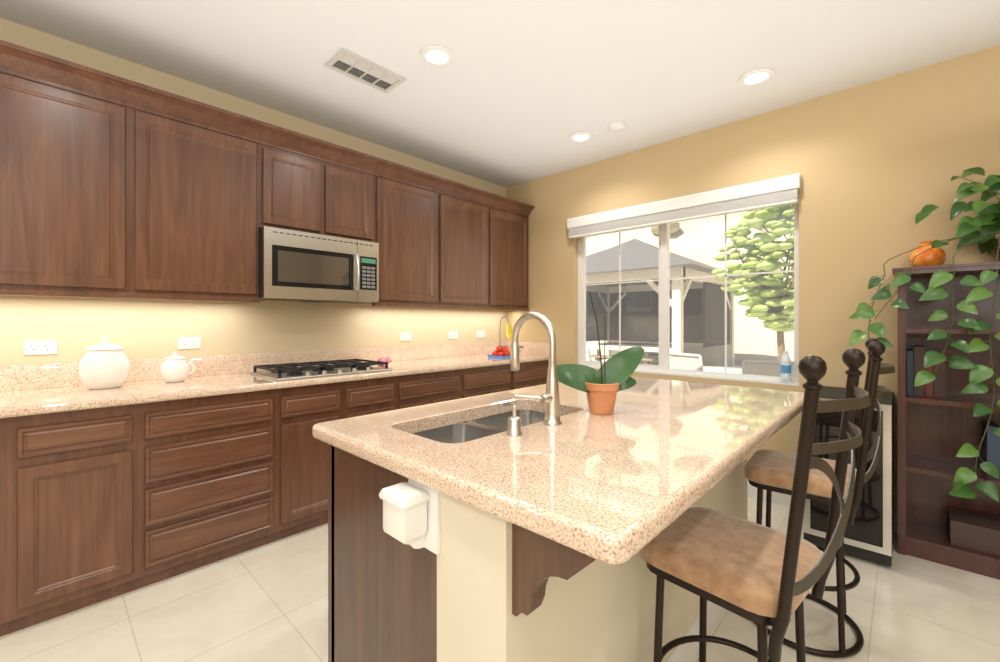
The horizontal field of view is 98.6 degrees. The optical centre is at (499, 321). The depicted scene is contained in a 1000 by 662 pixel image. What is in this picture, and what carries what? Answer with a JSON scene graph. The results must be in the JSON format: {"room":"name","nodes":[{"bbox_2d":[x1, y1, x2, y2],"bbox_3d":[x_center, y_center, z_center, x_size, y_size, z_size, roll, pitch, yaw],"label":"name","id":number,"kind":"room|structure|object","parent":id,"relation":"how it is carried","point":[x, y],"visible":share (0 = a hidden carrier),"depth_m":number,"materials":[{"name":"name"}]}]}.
{"room":"kitchen","nodes":[
{"label":"kitchen","id":0,"kind":"room"},
{"bbox_2d":[0,18,505,365],"bbox_3d":[-2.136,-0.110,2.479,0.150,2.720,6.578,0,0,43],"label":"wall","id":1,"kind":"structure","parent":0,"point":[75,327],"depth_m":2.72,"materials":[{"name":"beige paint"}]},
{"bbox_2d":[24,340,56,355],"bbox_3d":[-2.318,0.130,2.171,0.006,0.072,0.117,0,0,43],"label":"electrical outlet plate","id":2,"kind":"object","parent":1,"relation":"attached to","point":[47,347],"visible":1,"depth_m":2.17,"materials":[{"name":"white plastic"}]},
{"bbox_2d":[0,60,135,295],"bbox_3d":[-2.194,-0.630,2.067,0.328,0.960,0.600,0,0,43],"label":"upper cabinet","id":3,"kind":"object","parent":1,"relation":"attached to","point":[112,186],"depth_m":2.01,"materials":[{"name":"brown wood"}]},
{"bbox_2d":[178,337,200,349],"bbox_3d":[-1.893,0.130,2.622,0.006,0.072,0.117,0,0,43],"label":"electrical outlet plate","id":4,"kind":"object","parent":1,"relation":"attached to","point":[189,343],"visible":1,"depth_m":2.62,"materials":[{"name":"white plastic"}]},
{"bbox_2d":[124,100,263,299],"bbox_3d":[-1.782,-0.630,2.503,0.328,0.960,0.600,0,0,43],"label":"upper cabinet","id":5,"kind":"object","parent":1,"relation":"attached to","point":[200,183],"depth_m":2.38,"materials":[{"name":"brown wood"}]},
{"bbox_2d":[264,136,327,234],"bbox_3d":[-1.443,-0.845,2.864,0.328,0.531,0.390,0,0,43],"label":"upper cabinet","id":6,"kind":"object","parent":1,"relation":"attached to","point":[295,179],"depth_m":2.77,"materials":[{"name":"brown wood"}]},
{"bbox_2d":[259,226,378,303],"bbox_3d":[-1.268,-0.358,2.967,0.439,0.433,0.772,0,0,43],"label":"microwave","id":7,"kind":"object","parent":6,"relation":"attached to","point":[297,266],"visible":1,"depth_m":2.81,"materials":[{"name":"silver metal"}]},
{"bbox_2d":[328,156,379,243],"bbox_3d":[-1.175,-0.845,3.147,0.328,0.531,0.390,0,0,43],"label":"upper cabinet","id":8,"kind":"object","parent":1,"relation":"attached to","point":[353,189],"depth_m":3.06,"materials":[{"name":"brown wood"}]},
{"bbox_2d":[367,172,439,307],"bbox_3d":[-0.836,-0.630,3.508,0.328,0.960,0.600,0,0,43],"label":"upper cabinet","id":9,"kind":"object","parent":1,"relation":"attached to","point":[409,246],"depth_m":3.40,"materials":[{"name":"brown wood"}]},
{"bbox_2d":[400,333,410,340],"bbox_3d":[-0.823,0.130,3.757,0.006,0.072,0.117,0,0,43],"label":"electrical outlet plate","id":10,"kind":"object","parent":1,"relation":"attached to","point":[405,336],"visible":1,"depth_m":3.75,"materials":[{"name":"white plastic"}]},
{"bbox_2d":[448,332,457,338],"bbox_3d":[-0.453,0.130,4.150,0.006,0.072,0.117,0,0,43],"label":"electrical outlet plate","id":11,"kind":"object","parent":1,"relation":"attached to","point":[452,335],"visible":1,"depth_m":4.15,"materials":[{"name":"white plastic"}]},
{"bbox_2d":[440,188,491,307],"bbox_3d":[-0.424,-0.630,3.944,0.328,0.960,0.600,0,0,43],"label":"upper cabinet","id":12,"kind":"object","parent":1,"relation":"attached to","point":[465,221],"depth_m":3.84,"materials":[{"name":"brown wood"}]},
{"bbox_2d":[476,331,484,337],"bbox_3d":[-0.199,0.130,4.420,0.006,0.072,0.117,0,0,43],"label":"electrical outlet plate","id":13,"kind":"object","parent":1,"relation":"attached to","point":[480,334],"visible":1,"depth_m":4.42,"materials":[{"name":"white plastic"}]},
{"bbox_2d":[492,204,530,307],"bbox_3d":[-0.014,-0.630,4.380,0.328,0.960,0.596,0,0,43],"label":"upper cabinet","id":14,"kind":"object","parent":1,"relation":"attached to","point":[509,226],"depth_m":4.27,"materials":[{"name":"brown wood"}]},
{"bbox_2d":[0,496,999,661],"bbox_3d":[-0.117,1.280,0.576,5.700,0.060,6.578,0,0,43],"label":"floor","id":15,"kind":"structure","parent":0,"point":[268,602],"depth_m":1.81,"materials":[{"name":"tile"}]},
{"bbox_2d":[0,418,7,636],"bbox_3d":[-2.380,0.812,1.658,0.618,0.874,0.627,0,0,43],"label":"base cabinet","id":16,"kind":"object","parent":15,"relation":"on","point":[3,421],"depth_m":1.69,"materials":[{"name":"brown wood"}]},
{"bbox_2d":[8,403,143,633],"bbox_3d":[-2.024,0.812,2.036,0.618,0.874,0.413,0,0,43],"label":"base cabinet","id":17,"kind":"object","parent":15,"relation":"on","point":[97,505],"depth_m":1.83,"materials":[{"name":"brown wood"}]},
{"bbox_2d":[0,341,548,418],"bbox_3d":[-1.355,0.292,2.731,0.638,0.164,4.836,0,0,43],"label":"countertop","id":18,"kind":"structure","parent":17,"relation":"on","point":[34,389],"depth_m":2.46,"materials":[{"name":"stone"}]},
{"bbox_2d":[78,337,129,388],"bbox_3d":[-2.014,0.206,2.193,0.196,0.256,0.196,0,0,43],"label":"canister","id":19,"kind":"object","parent":18,"relation":"on","point":[105,364],"visible":1,"depth_m":2.13,"materials":[{"name":"white ceramic"}]},
{"bbox_2d":[160,352,194,382],"bbox_3d":[-1.812,0.250,2.422,0.129,0.169,0.158,0,0,43],"label":"teapot","id":20,"kind":"object","parent":18,"relation":"on","point":[174,367],"visible":1,"depth_m":2.37,"materials":[{"name":"white ceramic"}]},
{"bbox_2d":[250,359,391,380],"bbox_3d":[-1.186,0.308,2.890,0.500,0.053,0.760,0,0,43],"label":"cooktop","id":21,"kind":"object","parent":18,"relation":"in","point":[285,371],"visible":1,"depth_m":2.78,"materials":[{"name":"silver metal"}]},
{"bbox_2d":[378,356,391,366],"bbox_3d":[-0.862,0.293,3.221,0.114,0.082,0.068,0,0,13],"label":"piggy bank","id":22,"kind":"object","parent":18,"relation":"on","point":[385,359],"visible":0.75,"depth_m":3.20,"materials":[{"name":"pink ceramic"}]},
{"bbox_2d":[488,345,509,357],"bbox_3d":[-0.001,0.275,4.068,0.200,0.118,0.160,0,0,43],"label":"tomatoes","id":23,"kind":"object","parent":18,"relation":"on","point":[498,352],"visible":1,"depth_m":4.03,"materials":[{"name":"red food"}]},
{"bbox_2d":[496,317,522,351],"bbox_3d":[0.097,0.141,4.306,0.282,0.387,0.278,0,0,43],"label":"fruit stand","id":24,"kind":"object","parent":18,"relation":"on","point":[508,333],"visible":0.46,"depth_m":4.29,"materials":[{"name":"silver metal"}]},
{"bbox_2d":[144,389,279,586],"bbox_3d":[-1.676,0.812,2.405,0.618,0.874,0.600,0,0,43],"label":"base cabinet","id":25,"kind":"object","parent":15,"relation":"on","point":[212,463],"depth_m":2.18,"materials":[{"name":"brown wood"}]},
{"bbox_2d":[280,382,347,538],"bbox_3d":[-1.337,0.812,2.765,0.618,0.874,0.390,0,0,43],"label":"base cabinet","id":26,"kind":"object","parent":15,"relation":"on","point":[303,457],"depth_m":2.53,"materials":[{"name":"brown wood"}]},
{"bbox_2d":[348,376,399,417],"bbox_3d":[-1.070,0.812,3.048,0.618,0.874,0.389,0,0,43],"label":"base cabinet","id":27,"kind":"object","parent":15,"relation":"on","point":[368,396],"depth_m":2.85,"materials":[{"name":"brown wood"}]},
{"bbox_2d":[400,369,463,408],"bbox_3d":[-0.730,0.812,3.409,0.618,0.874,0.601,0,0,43],"label":"base cabinet","id":28,"kind":"object","parent":15,"relation":"on","point":[434,387],"depth_m":3.20,"materials":[{"name":"brown wood"}]},
{"bbox_2d":[464,364,515,397],"bbox_3d":[-0.318,0.812,3.846,0.618,0.874,0.600,0,0,43],"label":"base cabinet","id":29,"kind":"object","parent":15,"relation":"on","point":[490,379],"depth_m":3.64,"materials":[{"name":"brown wood"}]},
{"bbox_2d":[516,360,548,388],"bbox_3d":[0.091,0.812,4.280,0.618,0.874,0.594,0,0,43],"label":"base cabinet","id":30,"kind":"object","parent":15,"relation":"on","point":[529,374],"depth_m":4.07,"materials":[{"name":"brown wood"}]},
{"bbox_2d":[328,448,747,661],"bbox_3d":[0.419,0.816,1.738,0.983,0.867,1.853,0,0,43],"label":"kitchen island","id":31,"kind":"object","parent":15,"relation":"on","point":[492,592],"depth_m":1.11,"materials":[{"name":"brown wood"}]},
{"bbox_2d":[379,479,439,554],"bbox_3d":[-0.219,0.468,1.026,0.132,0.155,0.086,0,0,43],"label":"box","id":32,"kind":"object","parent":31,"relation":"attached to","point":[411,513],"visible":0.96,"depth_m":1.01,"materials":[{"name":"white plastic"}]},
{"bbox_2d":[312,376,803,575],"bbox_3d":[0.428,0.359,1.726,1.116,0.047,1.900,0,0,43],"label":"island countertop","id":33,"kind":"structure","parent":31,"relation":"on","point":[597,489],"depth_m":1.11,"materials":[{"name":"beige stone"}]},
{"bbox_2d":[404,404,563,443],"bbox_3d":[-0.016,0.478,1.533,0.385,0.215,0.748,0,0,43],"label":"sink","id":34,"kind":"object","parent":33,"relation":"in","point":[468,427],"depth_m":1.62,"materials":[{"name":"silver metal"}]},
{"bbox_2d":[502,403,521,435],"bbox_3d":[0.034,0.289,1.298,0.048,0.090,0.080,0,0,-37],"label":"soap dispenser","id":35,"kind":"object","parent":33,"relation":"on","point":[514,424],"visible":1,"depth_m":1.27,"materials":[{"name":"silver metal"}]},
{"bbox_2d":[510,312,561,424],"bbox_3d":[0.090,0.149,1.457,0.139,0.370,0.224,0,0,-43],"label":"faucet","id":36,"kind":"object","parent":33,"relation":"on","point":[550,399],"visible":1,"depth_m":1.41,"materials":[{"name":"silver metal"}]},
{"bbox_2d":[546,293,643,414],"bbox_3d":[0.359,0.114,1.624,0.292,0.441,0.236,0,0,43],"label":"orchid pot","id":37,"kind":"object","parent":33,"relation":"on","point":[606,382],"visible":0.96,"depth_m":1.58,"materials":[{"name":"ceramic"}]},
{"bbox_2d":[640,348,869,661],"bbox_3d":[0.652,0.658,1.137,0.424,1.181,0.498,0,0,-40],"label":"bar stool","id":38,"kind":"object","parent":15,"relation":"on","point":[763,577],"visible":0.98,"depth_m":1.05,"materials":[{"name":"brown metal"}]},
{"bbox_2d":[744,338,894,657],"bbox_3d":[1.290,0.658,1.770,0.498,1.181,0.424,0,0,39],"label":"bar stool","id":39,"kind":"object","parent":15,"relation":"on","point":[769,471],"visible":0.69,"depth_m":1.63,"materials":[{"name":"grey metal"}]},
{"bbox_2d":[803,386,893,566],"bbox_3d":[2.008,0.832,2.470,0.365,0.834,0.595,0,0,43],"label":"wine cooler","id":40,"kind":"object","parent":15,"relation":"on","point":[868,534],"visible":0.46,"depth_m":2.23,"materials":[{"name":"black"}]},
{"bbox_2d":[892,262,999,579],"bbox_3d":[2.546,0.480,2.147,0.864,1.539,0.331,0,0,43],"label":"bookshelf","id":41,"kind":"object","parent":15,"relation":"on","point":[939,425],"visible":0.73,"depth_m":2.32,"materials":[{"name":"brown wood"}]},
{"bbox_2d":[849,167,999,501],"bbox_3d":[2.449,0.125,2.115,1.119,1.878,0.495,0,0,43],"label":"pothos plant","id":42,"kind":"object","parent":41,"relation":"on","point":[986,237],"visible":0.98,"depth_m":2.13,"materials":[{"name":"green plant"}]},
{"bbox_2d":[909,241,945,266],"bbox_3d":[2.387,-0.368,2.402,0.148,0.155,0.148,0,0,43],"label":"vase","id":43,"kind":"object","parent":41,"relation":"on","point":[934,256],"visible":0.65,"depth_m":2.36,"materials":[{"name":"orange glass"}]},
{"bbox_2d":[0,0,999,187],"bbox_3d":[-0.117,-1.520,0.576,5.700,0.100,6.578,0,0,43],"label":"ceiling","id":44,"kind":"structure","parent":0,"point":[515,92],"depth_m":2.37,"materials":[{"name":"white paint"}]},
{"bbox_2d":[325,48,405,92],"bbox_3d":[-0.782,-1.464,2.523,0.220,0.011,0.400,0,0,43],"label":"ceiling vent","id":45,"kind":"object","parent":44,"relation":"in","point":[348,63],"visible":1,"depth_m":2.51,"materials":[{"name":"grey metal"}]},
{"bbox_2d":[420,45,453,66],"bbox_3d":[-0.346,-1.464,2.374,0.182,0.011,0.182,0,0,10],"label":"recessed light","id":46,"kind":"object","parent":44,"relation":"in","point":[436,56],"depth_m":2.36,"materials":[{"name":"white"}]},
{"bbox_2d":[569,131,592,142],"bbox_3d":[0.642,-1.464,3.408,0.182,0.011,0.182,0,0,10],"label":"recessed light","id":47,"kind":"object","parent":44,"relation":"in","point":[582,136],"depth_m":3.40,"materials":[{"name":"white"}]},
{"bbox_2d":[608,121,625,131],"bbox_3d":[0.871,-1.451,3.206,0.128,0.036,0.128,0,0,43],"label":"smoke detector","id":48,"kind":"object","parent":44,"relation":"attached to","point":[616,126],"visible":1,"depth_m":3.17,"materials":[{"name":"white plastic"}]},
{"bbox_2d":[738,68,774,86],"bbox_3d":[1.536,-1.464,2.578,0.182,0.011,0.182,0,0,10],"label":"recessed light","id":49,"kind":"object","parent":44,"relation":"in","point":[759,76],"depth_m":2.57,"materials":[{"name":"white"}]},
{"bbox_2d":[586,204,793,365],"bbox_3d":[32.186,-18.700,31.502,100.000,44.626,60.000,0,0,43],"label":"sky","id":50,"kind":"structure","parent":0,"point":[715,262],"depth_m":20.67,"materials":[{"name":"white"}]},
{"bbox_2d":[506,45,999,514],"bbox_3d":[2.087,-0.110,2.915,5.400,2.720,0.150,0,0,43],"label":"wall","id":51,"kind":"structure","parent":0,"point":[877,165],"depth_m":2.75,"materials":[{"name":"beige paint"}]},
{"bbox_2d":[567,173,800,238],"bbox_3d":[1.327,-0.892,3.485,1.832,0.187,0.062,0,0,43],"label":"blind valance","id":52,"kind":"object","parent":51,"relation":"attached to","point":[778,191],"visible":1,"depth_m":3.29,"materials":[{"name":"white"}]},
{"bbox_2d":[578,198,798,385],"bbox_3d":[1.403,-0.225,3.551,1.789,1.309,0.133,0,0,43],"label":"window","id":53,"kind":"structure","parent":51,"relation":"in","point":[663,367],"depth_m":3.59,"materials":[{"name":"white"}]},
{"bbox_2d":[586,204,793,377],"bbox_3d":[1.437,-0.225,3.588,1.713,1.233,0.004,0,0,43],"label":"window panel","id":54,"kind":"object","parent":53,"relation":"in","point":[698,291],"visible":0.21,"depth_m":3.41,"materials":[{"name":"clear glass"}]},
{"bbox_2d":[780,351,790,382],"bbox_3d":[1.973,0.308,2.969,0.063,0.216,0.063,0,0,43],"label":"water bottle","id":55,"kind":"object","parent":53,"relation":"on","point":[785,368],"visible":1,"depth_m":2.95,"materials":[{"name":"white"}]},
{"bbox_2d":[748,481,897,532],"bbox_3d":[2.259,1.198,2.638,4.710,0.102,0.017,0,0,43],"label":"baseboard","id":56,"kind":"structure","parent":51,"relation":"attached to","point":[781,498],"depth_m":2.94,"materials":[{"name":"white"}]},
{"label":"outside","id":57,"kind":"structure","parent":0,"visible":0},
{"bbox_2d":[586,356,741,367],"bbox_3d":[11.484,1.420,9.533,70.000,0.100,22.372,0,0,43],"label":"ground","id":58,"kind":"structure","parent":57,"point":[593,358],"depth_m":15.30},
{"bbox_2d":[586,348,591,360],"bbox_3d":[1.549,0.872,5.919,0.700,1.000,0.586,0,0,13],"label":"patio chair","id":59,"kind":"object","parent":58,"relation":"on","point":[588,354],"depth_m":5.72,"materials":[{"name":"white"}]},
{"bbox_2d":[586,239,749,366],"bbox_3d":[3.761,-0.480,11.982,4.700,3.700,4.700,0,0,43],"label":"gazebo","id":60,"kind":"object","parent":58,"relation":"on","point":[680,315],"depth_m":11.94,"materials":[{"name":"beige wood"}]},
{"bbox_2d":[670,352,732,372],"bbox_3d":[2.455,0.872,5.303,0.710,1.000,0.598,0,0,-26],"label":"patio chair","id":61,"kind":"object","parent":58,"relation":"on","point":[696,362],"depth_m":5.15,"materials":[{"name":"white"}]},
{"bbox_2d":[711,204,793,360],"bbox_3d":[4.983,-0.575,7.641,2.286,3.895,2.262,0,0,43],"label":"tree","id":62,"kind":"object","parent":58,"relation":"on","point":[760,282],"depth_m":7.51,"materials":[{"name":"green plant"}]},
{"bbox_2d":[733,360,793,377],"bbox_3d":[2.793,0.872,4.435,0.598,1.000,0.710,0,0,22],"label":"patio chair","id":63,"kind":"object","parent":58,"relation":"on","point":[755,368],"depth_m":4.19,"materials":[{"name":"white"}]}
]}

